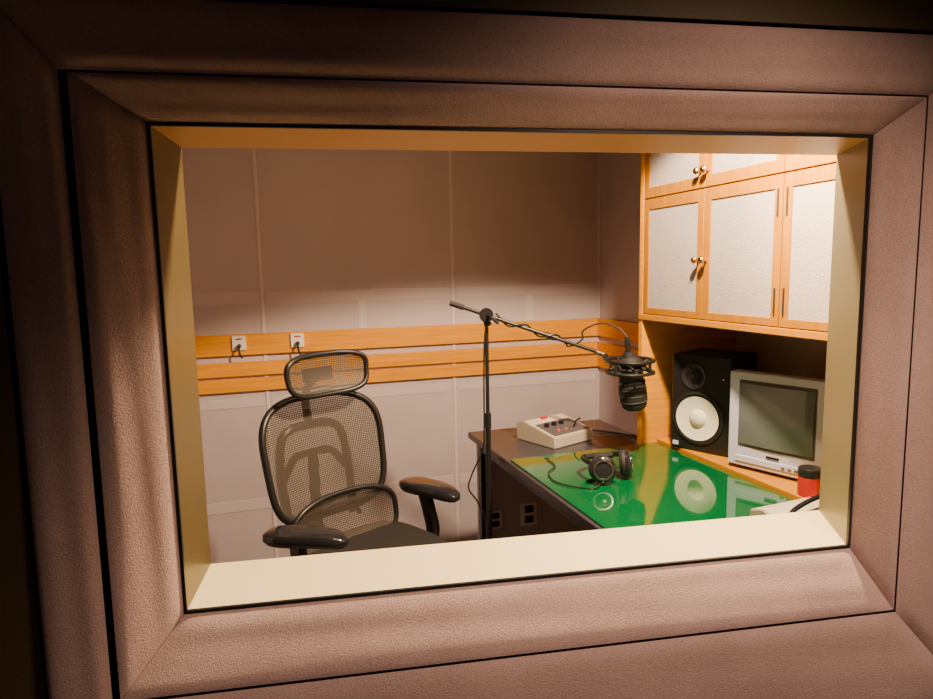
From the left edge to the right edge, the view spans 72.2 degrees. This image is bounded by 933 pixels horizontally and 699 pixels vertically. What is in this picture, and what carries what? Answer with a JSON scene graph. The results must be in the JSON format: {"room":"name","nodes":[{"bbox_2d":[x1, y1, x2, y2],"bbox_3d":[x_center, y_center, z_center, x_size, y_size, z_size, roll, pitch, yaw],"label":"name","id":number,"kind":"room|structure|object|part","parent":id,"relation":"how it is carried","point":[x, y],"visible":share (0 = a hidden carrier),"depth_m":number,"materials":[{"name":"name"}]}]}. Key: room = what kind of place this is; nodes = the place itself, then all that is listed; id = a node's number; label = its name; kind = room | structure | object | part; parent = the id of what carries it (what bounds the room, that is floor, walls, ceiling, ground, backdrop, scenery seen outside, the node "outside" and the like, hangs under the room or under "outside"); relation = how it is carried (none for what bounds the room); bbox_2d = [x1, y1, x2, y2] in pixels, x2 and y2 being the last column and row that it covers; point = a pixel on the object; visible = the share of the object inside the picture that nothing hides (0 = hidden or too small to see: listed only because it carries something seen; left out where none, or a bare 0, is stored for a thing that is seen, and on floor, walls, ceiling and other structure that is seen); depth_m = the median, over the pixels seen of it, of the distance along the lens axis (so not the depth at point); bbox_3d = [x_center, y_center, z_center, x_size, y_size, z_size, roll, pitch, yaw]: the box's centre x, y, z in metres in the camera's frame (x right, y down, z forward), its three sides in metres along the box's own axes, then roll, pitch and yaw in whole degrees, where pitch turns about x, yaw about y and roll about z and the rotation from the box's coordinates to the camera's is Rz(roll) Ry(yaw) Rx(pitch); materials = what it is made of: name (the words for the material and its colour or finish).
{"room":"studio","nodes":[
{"label":"studio","id":0,"kind":"room"},
{"bbox_2d":[181,147,597,563],"bbox_3d":[-0.813,-0.050,3.487,3.600,2.520,0.100,-3,7,-18],"label":"wall","id":1,"kind":"structure","parent":0,"point":[330,219],"depth_m":3.53,"materials":[{"name":"fabric"}]},
{"bbox_2d":[232,336,245,358],"bbox_3d":[-1.159,-0.010,3.264,0.068,0.115,0.065,-3,7,-18],"label":"wall jack plate","id":2,"kind":"object","parent":1,"relation":"attached to","point":[238,342],"visible":1,"depth_m":3.28,"materials":[{"name":"white plastic"}]},
{"bbox_3d":[-1.168,-0.033,3.286,0.068,0.074,0.014,-3,7,-18],"label":"plate","id":3,"kind":"part","parent":2,"relation":"part of","materials":[{"name":"white plastic"}]},
{"bbox_2d":[251,148,278,557],"bbox_3d":[-1.058,-0.029,3.353,0.018,2.520,0.007,-3,7,-18],"label":"trim","id":4,"kind":"structure","parent":1,"relation":"attached to","point":[253,149],"depth_m":3.30,"materials":[{"name":"grey metal"}]},
{"bbox_2d":[290,333,303,354],"bbox_3d":[-0.884,-0.026,3.353,0.068,0.115,0.065,-3,7,-18],"label":"wall jack plate","id":5,"kind":"object","parent":1,"relation":"attached to","point":[297,339],"visible":0.98,"depth_m":3.36,"materials":[{"name":"white plastic"}]},
{"bbox_3d":[-0.892,-0.049,3.375,0.068,0.074,0.014,-3,7,-18],"label":"plate","id":6,"kind":"part","parent":5,"relation":"part of","materials":[{"name":"white plastic"}]},
{"bbox_2d":[192,283,596,515],"bbox_3d":[-0.575,0.251,3.546,2.915,1.160,0.004,-3,7,-18],"label":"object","id":7,"kind":"structure","parent":1,"relation":"attached to","point":[361,296],"depth_m":3.56,"materials":[{"name":"fabric"}]},
{"bbox_2d":[198,355,616,394],"bbox_3d":[-0.611,0.227,2.913,3.400,0.067,1.170,-3,7,-18],"label":"trim","id":8,"kind":"structure","parent":1,"relation":"attached to","point":[397,374],"depth_m":3.62,"materials":[{"name":"orange wood"}]},
{"bbox_2d":[195,318,638,357],"bbox_3d":[-0.615,0.017,2.887,3.400,0.108,1.170,-3,7,-18],"label":"trim","id":9,"kind":"structure","parent":1,"relation":"attached to","point":[280,342],"depth_m":3.55,"materials":[{"name":"orange wood"}]},
{"bbox_2d":[197,341,637,378],"bbox_3d":[-0.613,0.143,2.903,3.400,0.072,1.170,-3,7,-18],"label":"trim","id":10,"kind":"structure","parent":1,"relation":"attached to","point":[218,370],"depth_m":3.60,"materials":[{"name":"orange wood"}]},
{"bbox_2d":[448,151,458,541],"bbox_3d":[-0.074,-0.087,3.671,0.018,2.520,0.007,-3,7,-18],"label":"trim","id":11,"kind":"structure","parent":1,"relation":"attached to","point":[449,152],"depth_m":3.65,"materials":[{"name":"grey metal"}]},
{"bbox_2d":[597,152,600,418],"bbox_3d":[0.814,-0.138,3.954,0.012,2.520,0.012,-3,7,-18],"label":"trim","id":12,"kind":"structure","parent":1,"relation":"attached to","point":[599,153],"depth_m":3.91,"materials":[{"name":"grey metal"}]},
{"bbox_2d":[9,19,931,698],"bbox_3d":[-0.053,0.218,1.184,3.340,2.520,0.170,-2,7,-9],"label":"window frame","id":13,"kind":"structure","parent":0,"point":[62,75],"depth_m":1.02,"materials":[{"name":"paint"}]},
{"bbox_2d":[66,72,183,698],"bbox_3d":[-0.506,0.074,0.968,0.101,0.939,0.027,-5,8,-30],"label":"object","id":14,"kind":"object","parent":13,"relation":"attached to","point":[111,153],"visible":1,"depth_m":0.96,"materials":[{"name":"fabric"}]},
{"bbox_2d":[0,0,932,698],"bbox_3d":[0.059,0.228,1.091,3.050,2.520,0.050,-2,7,-9],"label":"wall","id":15,"kind":"structure","parent":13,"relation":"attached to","point":[23,675],"depth_m":0.97,"materials":[{"name":"paint"}]},
{"bbox_2d":[0,0,932,698],"bbox_3d":[0.166,0.099,1.058,1.640,1.240,0.044,-2,7,-9],"label":"surround","id":16,"kind":"object","parent":13,"relation":"attached to","point":[875,656],"visible":1,"depth_m":0.98,"materials":[{"name":"fabric"}]},
{"bbox_2d":[68,72,925,134],"bbox_3d":[0.122,-0.389,1.031,1.390,0.059,0.037,-2,7,-9],"label":"pad","id":17,"kind":"object","parent":13,"relation":"attached to","point":[151,97],"visible":1,"depth_m":1.01,"materials":[{"name":"fabric"}]},
{"bbox_2d":[123,548,892,698],"bbox_3d":[0.131,0.465,1.123,1.363,0.103,0.059,-2,7,-9],"label":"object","id":18,"kind":"object","parent":13,"relation":"attached to","point":[254,646],"visible":1,"depth_m":1.10,"materials":[{"name":"fabric"}]},
{"bbox_2d":[139,117,876,154],"bbox_3d":[0.149,-0.378,1.147,1.322,0.015,0.170,-2,7,-9],"label":"board","id":19,"kind":"object","parent":13,"relation":"attached to","point":[191,137],"visible":0.71,"depth_m":1.13,"materials":[{"name":"paint"}]},
{"bbox_2d":[151,126,867,616],"bbox_3d":[0.157,0.019,1.195,1.322,0.785,0.181,-2,7,-9],"label":"window","id":20,"kind":"structure","parent":13,"relation":"in","point":[262,580],"depth_m":1.21,"materials":[{"name":"beige laminate"}]},
{"bbox_2d":[146,122,873,613],"bbox_3d":[0.135,0.023,1.102,1.226,0.778,0.006,-2,7,-9],"label":"window frame","id":21,"kind":"structure","parent":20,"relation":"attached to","point":[149,124],"depth_m":1.09,"materials":[{"name":"black rubber"}]},
{"bbox_2d":[850,98,926,608],"bbox_3d":[0.775,0.024,1.177,0.081,0.939,0.032,1,7,15],"label":"pad","id":22,"kind":"object","parent":13,"relation":"attached to","point":[898,148],"visible":1,"depth_m":1.18,"materials":[{"name":"fabric"}]},
{"bbox_2d":[599,152,826,434],"bbox_3d":[1.262,-0.002,2.773,0.100,2.520,2.550,-3,7,-18],"label":"wall","id":23,"kind":"structure","parent":0,"point":[620,184],"depth_m":3.62,"materials":[{"name":"fabric"}]},
{"bbox_3d":[-0.045,1.566,0.750,6.200,0.050,6.100,-3,7,-18],"label":"floor","id":24,"kind":"structure","parent":0,"visible":0},
{"bbox_2d":[258,349,459,556],"bbox_3d":[-0.385,0.681,2.324,0.658,1.334,0.644,1,7,13],"label":"office chair","id":25,"kind":"object","parent":24,"relation":"on","point":[304,535],"visible":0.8,"depth_m":2.41,"materials":[{"name":"brown"}]},
{"bbox_3d":[-0.487,0.725,2.179,0.124,0.252,0.226,6,10,44],"label":"arm post","id":26,"kind":"part","parent":25,"relation":"part of","materials":[{"name":"black plastic"}]},
{"bbox_3d":[-0.595,0.193,2.449,0.115,0.223,0.032,6,10,44],"label":"headrest stem","id":27,"kind":"part","parent":25,"relation":"part of","materials":[{"name":"black plastic"}]},
{"bbox_3d":[-0.543,0.397,2.427,0.142,0.469,0.537,6,10,44],"label":"backrest frame","id":28,"kind":"part","parent":25,"relation":"part of","materials":[{"name":"black plastic"}]},
{"bbox_3d":[-0.543,0.396,2.427,0.117,0.443,0.511,6,10,44],"label":"backrest","id":29,"kind":"part","parent":25,"relation":"part of","materials":[{"name":"brown fabric"}]},
{"bbox_3d":[-0.518,0.091,2.379,0.060,0.170,0.368,6,10,44],"label":"headrest frame","id":30,"kind":"part","parent":25,"relation":"part of","materials":[{"name":"black plastic"}]},
{"bbox_3d":[-0.448,0.644,2.387,0.064,0.245,0.480,6,10,44],"label":"lumbar frame","id":31,"kind":"part","parent":25,"relation":"part of","materials":[{"name":"black plastic"}]},
{"bbox_3d":[-0.338,0.755,2.292,0.480,0.087,0.500,6,10,44],"label":"seat","id":32,"kind":"part","parent":25,"relation":"part of","materials":[{"name":"black fabric"}]},
{"bbox_3d":[-0.211,0.685,2.463,0.124,0.252,0.226,6,10,44],"label":"arm post","id":33,"kind":"part","parent":25,"relation":"part of","materials":[{"name":"black plastic"}]},
{"bbox_2d":[449,301,627,539],"bbox_3d":[0.269,0.539,2.690,0.639,1.503,0.467,-3,7,-18],"label":"boom stand","id":34,"kind":"object","parent":24,"relation":"on","point":[486,315],"visible":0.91,"depth_m":2.58,"materials":[{"name":"black metal"}]},
{"bbox_3d":[0.106,-0.120,2.542,0.042,0.042,0.043,-3,7,-18],"label":"clutch handle","id":35,"kind":"part","parent":34,"relation":"part of","materials":[{"name":"black plastic"}]},
{"bbox_2d":[602,337,655,411],"bbox_3d":[0.639,0.095,2.505,0.194,0.293,0.194,-3,7,-18],"label":"microphone","id":36,"kind":"object","parent":34,"relation":"attached to","point":[632,388],"visible":1,"depth_m":2.47,"materials":[{"name":"black plastic"}]},
{"bbox_2d":[618,378,647,411],"bbox_3d":[0.654,0.175,2.519,0.118,0.130,0.109,-3,7,-18],"label":"grille","id":37,"kind":"object","parent":36,"relation":"attached to","point":[632,391],"depth_m":2.48,"materials":[{"name":"black metal"}]},
{"bbox_2d":[468,419,793,539],"bbox_3d":[0.603,0.887,2.373,0.692,0.875,1.670,-3,7,-18],"label":"desk","id":38,"kind":"object","parent":24,"relation":"on","point":[665,485],"visible":0.38,"depth_m":2.32,"materials":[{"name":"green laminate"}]},
{"bbox_2d":[492,509,501,528],"bbox_3d":[0.138,0.801,3.012,0.068,0.090,0.012,-3,7,-18],"label":"wall outlet","id":39,"kind":"object","parent":38,"relation":"attached to","point":[496,514],"visible":0.83,"depth_m":3.01,"materials":[{"name":"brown plastic"}]},
{"bbox_2d":[492,513,499,518],"bbox_3d":[0.138,0.782,3.007,0.036,0.028,0.006,-3,7,-18],"label":"socket","id":40,"kind":"object","parent":39,"relation":"attached to","point":[494,515],"depth_m":3.00,"materials":[{"name":"black plastic"}]},
{"bbox_2d":[492,521,499,526],"bbox_3d":[0.139,0.822,3.012,0.036,0.028,0.006,-3,7,-18],"label":"socket","id":41,"kind":"object","parent":39,"relation":"attached to","point":[494,523],"depth_m":3.01,"materials":[{"name":"black plastic"}]},
{"bbox_2d":[520,501,536,525],"bbox_3d":[0.299,0.787,3.064,0.085,0.112,0.012,-3,7,-18],"label":"wall outlet","id":42,"kind":"object","parent":38,"relation":"attached to","point":[528,511],"visible":1,"depth_m":3.06,"materials":[{"name":"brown plastic"}]},
{"bbox_2d":[525,505,533,512],"bbox_3d":[0.299,0.762,3.058,0.045,0.035,0.006,-3,7,-18],"label":"socket","id":43,"kind":"object","parent":42,"relation":"attached to","point":[528,508],"depth_m":3.06,"materials":[{"name":"black plastic"}]},
{"bbox_2d":[525,515,533,522],"bbox_3d":[0.300,0.812,3.064,0.045,0.035,0.006,-3,7,-18],"label":"socket","id":44,"kind":"object","parent":42,"relation":"attached to","point":[528,518],"depth_m":3.06,"materials":[{"name":"black plastic"}]},
{"bbox_3d":[0.355,0.786,3.101,0.630,0.770,0.020,-3,7,-18],"label":"panel","id":45,"kind":"part","parent":38,"relation":"part of","materials":[{"name":"brown wood"}]},
{"bbox_3d":[0.303,0.526,2.237,0.020,0.040,1.400,-3,7,-18],"label":"rail","id":46,"kind":"part","parent":38,"relation":"part of","materials":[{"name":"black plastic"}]},
{"bbox_2d":[517,413,591,448],"bbox_3d":[0.390,0.345,2.840,0.240,0.106,0.235,-7,9,-38],"label":"control box","id":47,"kind":"object","parent":38,"relation":"on","point":[555,431],"visible":1,"depth_m":2.78,"materials":[{"name":"beige plastic"}]},
{"bbox_3d":[0.418,0.338,2.803,0.210,0.029,0.120,-7,9,-38],"label":"control panel","id":48,"kind":"part","parent":47,"relation":"part of","materials":[{"name":"grey plastic"}]},
{"bbox_2d":[547,449,632,488],"bbox_3d":[0.416,0.406,2.309,0.356,0.098,0.281,2,8,25],"label":"headphones","id":49,"kind":"object","parent":38,"relation":"on","point":[602,469],"visible":1,"depth_m":2.21,"materials":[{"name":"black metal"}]},
{"bbox_3d":[0.341,0.450,2.323,0.127,0.010,0.368,-4,8,-25],"label":"cord","id":50,"kind":"part","parent":49,"relation":"part of","materials":[{"name":"black plastic"}]},
{"bbox_2d":[592,429,636,437],"bbox_3d":[0.631,0.380,2.915,0.369,0.008,0.061,3,8,30],"label":"cable","id":51,"kind":"object","parent":38,"relation":"on","point":[592,429],"visible":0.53,"depth_m":2.91,"materials":[{"name":"black plastic"}]},
{"bbox_2d":[750,494,819,515],"bbox_3d":[0.933,0.460,1.722,0.232,0.116,0.223,-4,8,-22],"label":"control box","id":52,"kind":"object","parent":38,"relation":"on","point":[809,503],"visible":0.17,"depth_m":1.75,"materials":[{"name":"beige plastic"}]},
{"bbox_3d":[0.909,0.426,1.721,0.201,0.048,0.028,-6,9,-37],"label":"lever","id":53,"kind":"part","parent":52,"relation":"part of","materials":[{"name":"black plastic"}]},
{"bbox_2d":[657,437,803,499],"bbox_3d":[1.210,0.881,2.276,0.397,0.888,1.250,-3,7,-18],"label":"countertop","id":54,"kind":"structure","parent":24,"relation":"on","point":[787,487],"depth_m":2.27,"materials":[{"name":"orange wood"}]},
{"bbox_2d":[671,348,756,456],"bbox_3d":[0.995,0.205,2.587,0.247,0.385,0.245,-8,10,-43],"label":"monitor speaker","id":55,"kind":"object","parent":54,"relation":"on","point":[701,376],"visible":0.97,"depth_m":2.51},
{"bbox_3d":[0.893,0.106,2.520,0.005,0.104,0.104,-8,10,-43],"label":"tweeter plate","id":56,"kind":"part","parent":55,"relation":"part of","materials":[{"name":"black plastic"}]},
{"bbox_2d":[728,369,824,480],"bbox_3d":[1.158,0.255,2.273,0.268,0.355,0.345,-6,9,-37],"label":"television","id":57,"kind":"object","parent":54,"relation":"on","point":[776,420],"visible":0.72,"depth_m":2.19,"materials":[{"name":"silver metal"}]},
{"bbox_3d":[1.055,0.238,2.192,0.010,0.220,0.257,-6,9,-37],"label":"screen glass","id":58,"kind":"part","parent":57,"relation":"part of","materials":[{"name":"grey glass"}]},
{"bbox_2d":[797,465,820,497],"bbox_3d":[1.092,0.419,2.035,0.072,0.090,0.072,-3,7,-18],"label":"tin can","id":59,"kind":"object","parent":54,"relation":"on","point":[808,481],"visible":0.79,"depth_m":2.01,"materials":[{"name":"paint"}]},
{"bbox_3d":[1.091,0.388,2.031,0.072,0.026,0.072,-3,7,-18],"label":"lid","id":60,"kind":"part","parent":59,"relation":"part of","materials":[{"name":"black plastic"}]},
{"bbox_2d":[637,153,836,443],"bbox_3d":[1.137,0.108,2.177,0.509,2.448,1.278,-3,7,-18],"label":"upper cabinet","id":61,"kind":"object","parent":24,"relation":"on","point":[730,243],"visible":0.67,"depth_m":2.18,"materials":[{"name":"orange wood"}]},
{"bbox_3d":[0.795,-0.359,2.460,0.020,0.461,0.367,-3,7,-18],"label":"door frame","id":62,"kind":"part","parent":61,"relation":"part of","materials":[{"name":"orange wood"}]},
{"bbox_3d":[0.785,-0.865,2.398,0.020,0.548,0.367,-3,7,-18],"label":"door frame","id":63,"kind":"part","parent":61,"relation":"part of","materials":[{"name":"orange wood"}]},
{"bbox_3d":[0.958,0.038,2.773,0.477,2.448,0.025,-3,7,-18],"label":"panel","id":64,"kind":"part","parent":61,"relation":"part of","materials":[{"name":"orange wood"}]},
{"bbox_3d":[0.823,-0.321,2.297,0.032,0.026,0.026,-3,7,-18],"label":"knob","id":65,"kind":"part","parent":61,"relation":"part of","materials":[{"name":"gold metal"}]},
{"bbox_3d":[0.817,-0.630,2.259,0.032,0.026,0.026,-3,7,-18],"label":"knob","id":66,"kind":"part","parent":61,"relation":"part of","materials":[{"name":"gold metal"}]},
{"bbox_3d":[0.834,-0.317,2.261,0.032,0.026,0.026,-3,7,-18],"label":"knob","id":67,"kind":"part","parent":61,"relation":"part of","materials":[{"name":"gold metal"}]},
{"bbox_3d":[0.829,-0.626,2.223,0.032,0.026,0.026,-3,7,-18],"label":"knob","id":68,"kind":"part","parent":61,"relation":"part of","materials":[{"name":"gold metal"}]},
{"bbox_3d":[0.935,-0.069,2.088,0.034,0.023,1.275,-3,7,-18],"label":"trim","id":69,"kind":"part","parent":61,"relation":"part of","materials":[{"name":"orange wood"}]},
{"bbox_3d":[0.909,-0.319,2.116,0.020,0.461,0.355,-3,7,-18],"label":"door frame","id":70,"kind":"part","parent":61,"relation":"part of","materials":[{"name":"orange wood"}]},
{"bbox_3d":[0.899,-0.824,2.054,0.020,0.548,0.355,-3,7,-18],"label":"door frame","id":71,"kind":"part","parent":61,"relation":"part of","materials":[{"name":"orange wood"}]},
{"bbox_3d":[1.021,-0.279,1.775,0.020,0.461,0.358,-3,7,-18],"label":"door frame","id":72,"kind":"part","parent":61,"relation":"part of","materials":[{"name":"orange wood"}]},
{"bbox_3d":[1.011,-0.785,1.713,0.020,0.548,0.358,-3,7,-18],"label":"door frame","id":73,"kind":"part","parent":61,"relation":"part of","materials":[{"name":"orange wood"}]}
]}

